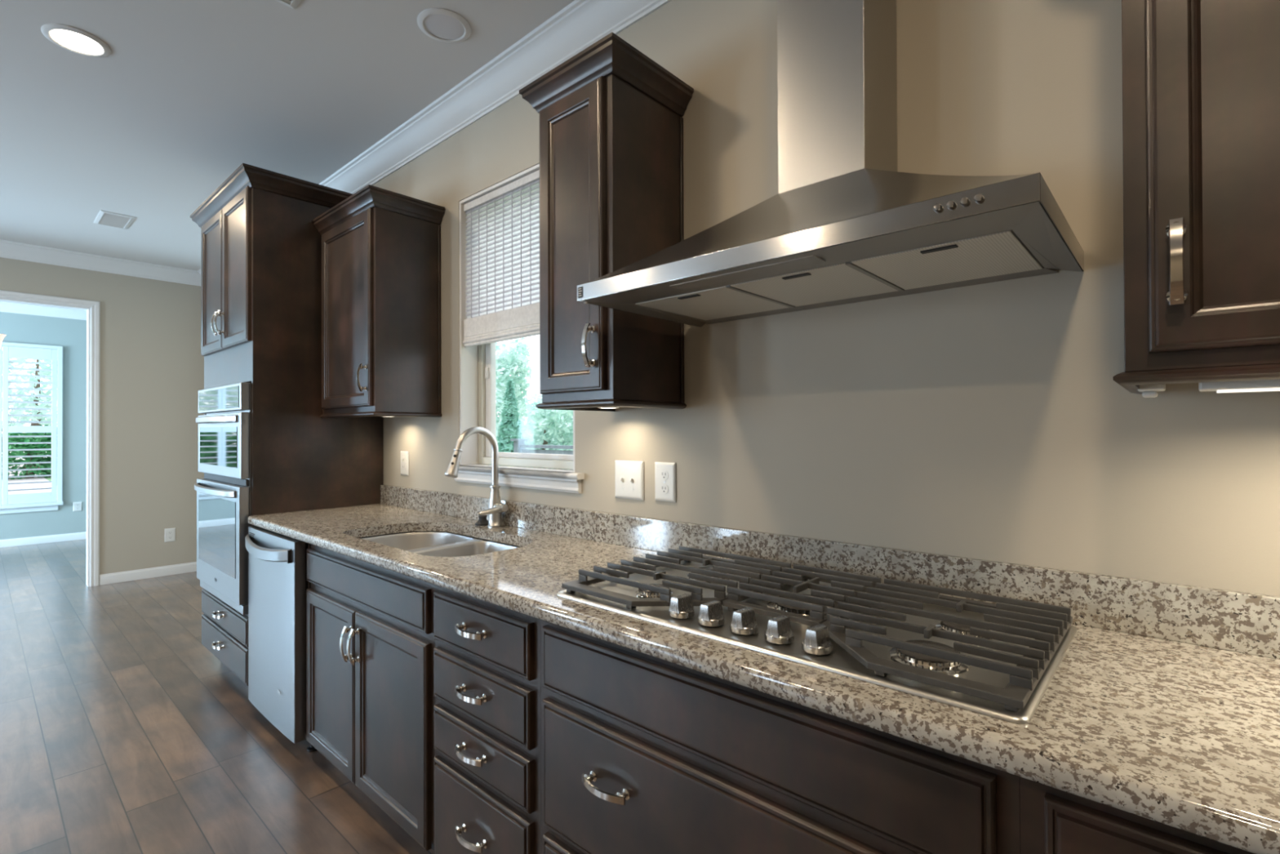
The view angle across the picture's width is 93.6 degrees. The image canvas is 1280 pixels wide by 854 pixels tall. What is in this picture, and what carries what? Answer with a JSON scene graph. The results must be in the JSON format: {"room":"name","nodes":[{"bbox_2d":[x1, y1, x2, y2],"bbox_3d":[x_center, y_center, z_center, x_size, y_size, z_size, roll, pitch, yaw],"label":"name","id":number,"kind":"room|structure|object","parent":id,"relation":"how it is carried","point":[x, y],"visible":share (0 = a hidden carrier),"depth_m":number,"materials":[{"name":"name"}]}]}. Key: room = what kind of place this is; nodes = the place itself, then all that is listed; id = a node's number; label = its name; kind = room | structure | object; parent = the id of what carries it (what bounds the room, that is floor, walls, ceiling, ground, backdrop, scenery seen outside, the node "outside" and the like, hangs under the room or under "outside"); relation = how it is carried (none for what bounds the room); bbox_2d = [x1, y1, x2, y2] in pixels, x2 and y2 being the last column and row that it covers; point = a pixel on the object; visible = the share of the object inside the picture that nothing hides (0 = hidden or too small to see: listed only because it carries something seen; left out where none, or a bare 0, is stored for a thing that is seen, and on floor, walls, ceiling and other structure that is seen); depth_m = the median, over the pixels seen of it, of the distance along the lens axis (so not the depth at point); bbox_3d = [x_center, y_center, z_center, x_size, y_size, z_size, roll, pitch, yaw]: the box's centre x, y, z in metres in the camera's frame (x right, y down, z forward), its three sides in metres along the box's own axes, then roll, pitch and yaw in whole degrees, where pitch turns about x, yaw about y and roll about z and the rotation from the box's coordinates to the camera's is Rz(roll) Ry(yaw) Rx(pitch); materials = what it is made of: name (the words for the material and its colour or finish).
{"room":"kitchen","nodes":[
{"label":"kitchen","id":0,"kind":"room"},
{"bbox_2d":[0,311,86,539],"bbox_3d":[-8.211,-0.033,5.916,0.120,2.803,5.200,-1,0,42],"label":"wall","id":1,"kind":"structure","parent":0,"point":[70,334],"depth_m":7.26,"materials":[{"name":"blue paint"}]},
{"bbox_2d":[0,342,62,514],"bbox_3d":[-7.590,0.010,6.541,0.125,1.960,1.900,-1,0,42],"label":"window","id":2,"kind":"structure","parent":1,"relation":"in","point":[40,501],"depth_m":7.04,"materials":[{"name":"white paint"}]},
{"bbox_2d":[0,301,86,319],"bbox_3d":[-8.098,-1.375,5.891,0.100,0.118,5.068,-1,0,42],"label":"crown molding","id":3,"kind":"structure","parent":1,"relation":"attached to","point":[6,307],"depth_m":7.08,"materials":[{"name":"white paint"}]},
{"bbox_2d":[0,531,86,547],"bbox_3d":[-8.121,1.324,5.903,0.014,0.088,5.068,-1,0,42],"label":"baseboard","id":4,"kind":"structure","parent":1,"relation":"attached to","point":[77,535],"depth_m":7.09,"materials":[{"name":"grey paint"}]},
{"bbox_2d":[72,502,81,511],"bbox_3d":[-6.848,0.968,7.322,0.008,0.110,0.080,-1,0,42],"label":"wall outlet","id":5,"kind":"object","parent":1,"relation":"attached to","point":[77,506],"visible":1,"depth_m":7.32,"materials":[{"name":"grey plastic"}]},
{"bbox_2d":[0,257,204,574],"bbox_3d":[-5.900,-0.053,3.834,0.120,2.803,5.200,-1,0,42],"label":"wall","id":6,"kind":"structure","parent":0,"point":[152,362],"depth_m":5.37,"materials":[{"name":"beige paint"}]},
{"bbox_2d":[0,289,100,586],"bbox_3d":[-5.692,0.135,4.063,0.158,2.427,3.044,-1,0,42],"label":"door frame","id":7,"kind":"structure","parent":6,"relation":"in","point":[92,308],"depth_m":5.11,"materials":[{"name":"grey paint"}]},
{"bbox_2d":[0,239,200,286],"bbox_3d":[-5.622,-1.395,3.991,0.100,0.118,4.600,-1,0,42],"label":"crown molding","id":8,"kind":"structure","parent":6,"relation":"attached to","point":[8,249],"depth_m":5.10,"materials":[{"name":"grey paint"}]},
{"bbox_2d":[99,561,196,585],"bbox_3d":[-5.645,1.304,4.003,0.014,0.088,4.598,-1,0,42],"label":"baseboard","id":9,"kind":"structure","parent":6,"relation":"attached to","point":[122,576],"depth_m":5.37,"materials":[{"name":"grey paint"}]},
{"bbox_2d":[164,527,175,542],"bbox_3d":[-4.299,0.988,5.503,0.008,0.124,0.080,-1,0,42],"label":"wall outlet","id":10,"kind":"object","parent":6,"relation":"attached to","point":[170,533],"visible":1,"depth_m":5.50,"materials":[{"name":"grey plastic"}]},
{"bbox_2d":[0,538,434,853],"bbox_3d":[-3.428,1.357,1.710,13.000,0.060,5.360,-1,0,42],"label":"floor","id":11,"kind":"structure","parent":0,"point":[121,732],"depth_m":2.51,"materials":[{"name":"brown wood"}]},
{"bbox_2d":[244,525,316,751],"bbox_3d":[-1.397,0.890,2.786,0.593,0.872,0.664,-1,0,42],"label":"dishwasher","id":12,"kind":"object","parent":11,"relation":"on","point":[278,584],"visible":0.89,"depth_m":2.48,"materials":[{"name":"silver metal"}]},
{"bbox_2d":[190,163,382,685],"bbox_3d":[-1.950,0.066,3.315,0.994,2.530,0.676,-1,0,42],"label":"tall cabinet","id":13,"kind":"object","parent":11,"relation":"on","point":[261,244],"visible":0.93,"depth_m":2.97,"materials":[{"name":"black wood"}]},
{"bbox_2d":[194,382,251,614],"bbox_3d":[-1.977,0.339,3.269,0.822,1.088,0.665,-1,0,42],"label":"wall oven","id":14,"kind":"object","parent":13,"relation":"in","point":[224,495],"visible":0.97,"depth_m":2.95,"materials":[{"name":"silver metal"}]},
{"bbox_2d":[306,531,445,850],"bbox_3d":[-0.782,0.883,2.278,0.973,0.874,0.648,-1,0,42],"label":"base cabinet","id":15,"kind":"object","parent":11,"relation":"on","point":[370,639],"visible":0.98,"depth_m":1.99,"materials":[{"name":"black wood"}]},
{"bbox_2d":[433,584,541,853],"bbox_3d":[-0.238,0.878,1.788,0.489,0.874,0.648,-1,0,42],"label":"base cabinet","id":16,"kind":"object","parent":11,"relation":"on","point":[486,655],"visible":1,"depth_m":1.54,"materials":[{"name":"black wood"}]},
{"bbox_2d":[540,619,1020,853],"bbox_3d":[0.306,0.874,1.298,0.976,0.874,0.648,-1,0,42],"label":"base cabinet","id":17,"kind":"object","parent":11,"relation":"on","point":[642,753],"visible":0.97,"depth_m":1.06,"materials":[{"name":"black wood"}]},
{"bbox_2d":[248,484,1279,853],"bbox_3d":[0.074,0.367,1.517,4.525,0.140,0.640,-1,0,42],"label":"countertop","id":18,"kind":"structure","parent":17,"relation":"on","point":[1162,704],"depth_m":1.04,"materials":[{"name":"beige stone"}]},
{"bbox_2d":[360,531,518,556],"bbox_3d":[-0.758,0.550,2.237,0.832,0.206,0.427,-1,0,42],"label":"sink","id":19,"kind":"object","parent":18,"relation":"in","point":[433,544],"visible":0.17,"depth_m":2.46,"materials":[{"name":"grey metal"}]},
{"bbox_2d":[444,426,508,527],"bbox_3d":[-0.645,0.203,2.387,0.103,0.408,0.254,-1,0,42],"label":"kitchen faucet","id":20,"kind":"object","parent":18,"relation":"on","point":[495,508],"visible":1,"depth_m":2.44,"materials":[{"name":"silver metal"}]},
{"bbox_2d":[475,515,488,525],"bbox_3d":[-0.658,0.389,2.515,0.062,0.038,0.062,-1,0,42],"label":"stopper","id":21,"kind":"object","parent":18,"relation":"on","point":[482,521],"visible":0.88,"depth_m":2.50,"materials":[{"name":"grey"}]},
{"bbox_2d":[556,545,1077,724],"bbox_3d":[0.327,0.370,1.304,0.959,0.053,0.522,-1,0,42],"label":"gas cooktop","id":22,"kind":"object","parent":18,"relation":"in","point":[1000,660],"visible":1,"depth_m":1.13,"materials":[{"name":"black metal"}]},
{"bbox_2d":[1019,777,1253,853],"bbox_3d":[1.045,0.867,0.657,0.978,0.874,0.611,-1,0,42],"label":"base cabinet","id":23,"kind":"object","parent":11,"relation":"on","point":[1053,820],"visible":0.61,"depth_m":0.71,"materials":[{"name":"black wood"}]},
{"bbox_2d":[0,0,574,271],"bbox_3d":[-3.437,-1.526,1.728,13.000,0.100,5.360,-1,0,42],"label":"ceiling","id":24,"kind":"structure","parent":0,"point":[187,93],"depth_m":2.67,"materials":[{"name":"grey paint"}]},
{"bbox_2d":[0,333,6,348],"bbox_3d":[-6.222,-1.053,5.505,0.612,0.779,0.588,-1,0,42],"label":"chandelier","id":25,"kind":"object","parent":24,"relation":"hanging from","point":[2,335],"visible":1,"depth_m":5.68,"materials":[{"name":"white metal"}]},
{"bbox_2d":[40,23,111,57],"bbox_3d":[-2.154,-1.472,2.301,0.196,0.009,0.196,-1,0,42],"label":"recessed light","id":26,"kind":"object","parent":24,"relation":"in","point":[73,39],"visible":1,"depth_m":2.29,"materials":[{"name":"grey paint"}]},
{"bbox_2d":[93,209,135,229],"bbox_3d":[-3.704,-1.455,4.239,0.360,0.009,0.185,-1,0,42],"label":"ceiling vent","id":27,"kind":"object","parent":24,"relation":"in","point":[104,217],"visible":1,"depth_m":4.22,"materials":[{"name":"white metal"}]},
{"bbox_2d":[275,0,302,9],"bbox_3d":[-1.231,-1.478,1.895,0.305,0.009,0.362,-1,0,42],"label":"ceiling vent","id":28,"kind":"object","parent":24,"relation":"in","point":[293,4],"visible":1,"depth_m":2.09,"materials":[{"name":"white metal"}]},
{"bbox_2d":[417,8,471,43],"bbox_3d":[-0.723,-1.478,2.223,0.190,0.009,0.190,-1,0,42],"label":"recessed light","id":29,"kind":"object","parent":24,"relation":"in","point":[441,24],"visible":1,"depth_m":2.21,"materials":[{"name":"grey paint"}]},
{"bbox_2d":[373,0,1279,596],"bbox_3d":[-1.692,-0.069,3.651,13.000,2.803,0.160,-1,0,42],"label":"wall","id":30,"kind":"structure","parent":0,"point":[991,421],"depth_m":1.39,"materials":[{"name":"beige paint"}]},
{"bbox_2d":[312,184,444,418],"bbox_3d":[-1.281,-0.541,2.923,0.641,0.992,0.371,-1,0,42],"label":"upper cabinet","id":31,"kind":"object","parent":30,"relation":"attached to","point":[381,247],"visible":1,"depth_m":2.77,"materials":[{"name":"brown wood"}]},
{"bbox_2d":[400,450,408,475],"bbox_3d":[-1.221,0.187,3.106,0.085,0.125,0.015,-1,0,42],"label":"wall outlet","id":32,"kind":"object","parent":30,"relation":"attached to","point":[404,455],"visible":1,"depth_m":3.10,"materials":[{"name":"white plastic"}]},
{"bbox_2d":[197,0,671,275],"bbox_3d":[-0.628,-1.421,2.521,9.489,0.118,0.100,-1,0,42],"label":"crown molding","id":33,"kind":"structure","parent":30,"relation":"attached to","point":[581,24],"depth_m":2.49,"materials":[{"name":"grey paint"}]},
{"bbox_2d":[454,163,584,493],"bbox_3d":[-0.489,-0.398,2.542,0.874,1.292,0.198,-1,0,42],"label":"window","id":34,"kind":"structure","parent":30,"relation":"in","point":[477,362],"depth_m":2.77,"materials":[{"name":"grey paint"}]},
{"bbox_2d":[462,169,539,346],"bbox_3d":[-0.515,-0.698,2.531,0.760,0.658,0.055,-1,0,42],"label":"woven shade","id":35,"kind":"object","parent":34,"relation":"attached to","point":[503,225],"visible":0.6,"depth_m":2.57,"materials":[{"name":"fabric"}]},
{"bbox_2d":[519,32,693,411],"bbox_3d":[-0.105,-0.552,1.863,0.407,0.992,0.371,-1,0,42],"label":"upper cabinet","id":36,"kind":"object","parent":30,"relation":"attached to","point":[611,121],"visible":0.99,"depth_m":1.76,"materials":[{"name":"brown wood"}]},
{"bbox_2d":[598,406,619,408],"bbox_3d":[-0.103,-0.068,1.956,0.072,0.013,0.072,-1,0,42],"label":"light","id":37,"kind":"object","parent":36,"relation":"attached to","point":[605,406],"visible":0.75,"depth_m":1.93,"materials":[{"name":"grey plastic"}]},
{"bbox_2d":[614,460,644,500],"bbox_3d":[-0.043,0.180,2.042,0.133,0.130,0.020,-1,0,42],"label":"light switch","id":38,"kind":"object","parent":30,"relation":"attached to","point":[628,474],"visible":1,"depth_m":2.04,"materials":[{"name":"white plastic"}]},
{"bbox_2d":[654,462,675,502],"bbox_3d":[0.080,0.177,1.939,0.087,0.126,0.008,-1,0,42],"label":"wall outlet","id":39,"kind":"object","parent":30,"relation":"attached to","point":[664,472],"visible":1,"depth_m":1.93,"materials":[{"name":"grey plastic"}]},
{"bbox_2d":[660,470,668,479],"bbox_3d":[0.078,0.154,1.937,0.033,0.029,0.001,-1,0,42],"label":"socket","id":40,"kind":"object","parent":39,"relation":"attached to","point":[664,473],"depth_m":1.94,"materials":[{"name":"grey plastic"}]},
{"bbox_2d":[660,484,668,493],"bbox_3d":[0.078,0.200,1.937,0.033,0.029,0.001,-1,0,42],"label":"socket","id":41,"kind":"object","parent":39,"relation":"attached to","point":[664,487],"depth_m":1.94,"materials":[{"name":"grey plastic"}]},
{"bbox_2d":[380,484,1279,658],"bbox_3d":[0.282,0.349,1.748,4.525,0.102,0.018,-1,0,42],"label":"backsplash","id":42,"kind":"structure","parent":30,"relation":"attached to","point":[1248,623],"depth_m":1.34,"materials":[{"name":"stone"}]},
{"bbox_2d":[577,0,1084,327],"bbox_3d":[0.365,-0.836,1.343,0.956,1.062,0.516,-1,0,42],"label":"range hood","id":43,"kind":"object","parent":30,"relation":"attached to","point":[842,226],"visible":1,"depth_m":1.31,"materials":[{"name":"silver metal"}]},
{"bbox_2d":[1112,0,1279,393],"bbox_3d":[1.132,-0.563,0.749,0.913,0.992,0.371,-1,0,42],"label":"upper cabinet","id":44,"kind":"object","parent":30,"relation":"attached to","point":[1201,78],"visible":1,"depth_m":0.86,"materials":[{"name":"brown wood"}]},
{"bbox_2d":[1137,383,1165,397],"bbox_3d":[0.871,-0.067,1.025,0.036,0.033,0.040,-1,0,42],"label":"clip","id":45,"kind":"object","parent":44,"relation":"attached to","point":[1147,390],"visible":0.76,"depth_m":1.01,"materials":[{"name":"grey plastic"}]},
{"bbox_2d":[1198,379,1279,392],"bbox_3d":[1.116,-0.070,0.687,0.700,0.032,0.055,-1,0,42],"label":"strip light","id":46,"kind":"object","parent":44,"relation":"attached to","point":[1262,385],"visible":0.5,"depth_m":0.87,"materials":[{"name":"grey plastic"}]},
{"label":"outside","id":47,"kind":"structure","parent":0,"visible":0},
{"bbox_2d":[39,471,57,485],"bbox_3d":[5.727,1.753,27.258,52.000,0.100,44.820,-1,0,42],"label":"ground","id":48,"kind":"structure","parent":47,"point":[49,478],"depth_m":20.63,"materials":[{"name":"green plant"}]},
{"bbox_2d":[8,357,51,468],"bbox_3d":[-25.155,-1.769,24.951,6.630,7.129,5.840,-1,0,42],"label":"leafy tree","id":49,"kind":"object","parent":48,"relation":"on","point":[19,365],"visible":0.2,"depth_m":24.72,"materials":[{"name":"green plant"}]},
{"bbox_2d":[497,377,523,466],"bbox_3d":[-2.189,0.429,10.190,0.806,2.510,0.810,-1,0,42],"label":"conifer","id":50,"kind":"object","parent":48,"relation":"on","point":[509,425],"visible":0.41,"depth_m":10.10,"materials":[{"name":"green plant"}]},
{"bbox_2d":[489,337,537,467],"bbox_3d":[-3.346,-0.461,14.889,1.537,4.240,1.594,-1,0,42],"label":"leafy tree","id":51,"kind":"object","parent":48,"relation":"on","point":[513,358],"visible":0.33,"depth_m":14.61,"materials":[{"name":"green plant"}]},
{"bbox_2d":[499,395,573,449],"bbox_3d":[-4.024,0.225,23.184,3.270,3.319,4.118,0,0,-24],"label":"leafy tree","id":52,"kind":"object","parent":48,"relation":"on","point":[525,402],"visible":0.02,"depth_m":23.46,"materials":[{"name":"green plant"}]},
{"bbox_2d":[510,438,573,470],"bbox_3d":[-0.076,0.872,6.795,4.390,1.450,0.170,-1,0,42],"label":"deck railing","id":53,"kind":"object","parent":48,"relation":"on","point":[519,446],"visible":0.05,"depth_m":7.91,"materials":[{"name":"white wood"}]},
{"bbox_2d":[520,393,573,470],"bbox_3d":[-2.733,0.384,18.635,3.669,3.168,3.198,-1,0,42],"label":"leafy tree","id":54,"kind":"object","parent":48,"relation":"on","point":[551,424],"visible":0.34,"depth_m":18.34,"materials":[{"name":"green plant"}]},
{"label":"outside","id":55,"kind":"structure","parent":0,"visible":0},
{"bbox_2d":[1,462,57,504],"bbox_3d":[-26.821,1.766,11.484,34.750,0.100,22.170,-1,0,42],"label":"ground","id":56,"kind":"structure","parent":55,"point":[27,486],"depth_m":17.78,"materials":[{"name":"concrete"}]},
{"bbox_2d":[1,424,57,479],"bbox_3d":[-20.839,0.872,20.926,2.680,2.129,5.207,-1,0,42],"label":"bush","id":57,"kind":"object","parent":56,"relation":"on","point":[11,460],"visible":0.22,"depth_m":20.45,"materials":[{"name":"green plant"}]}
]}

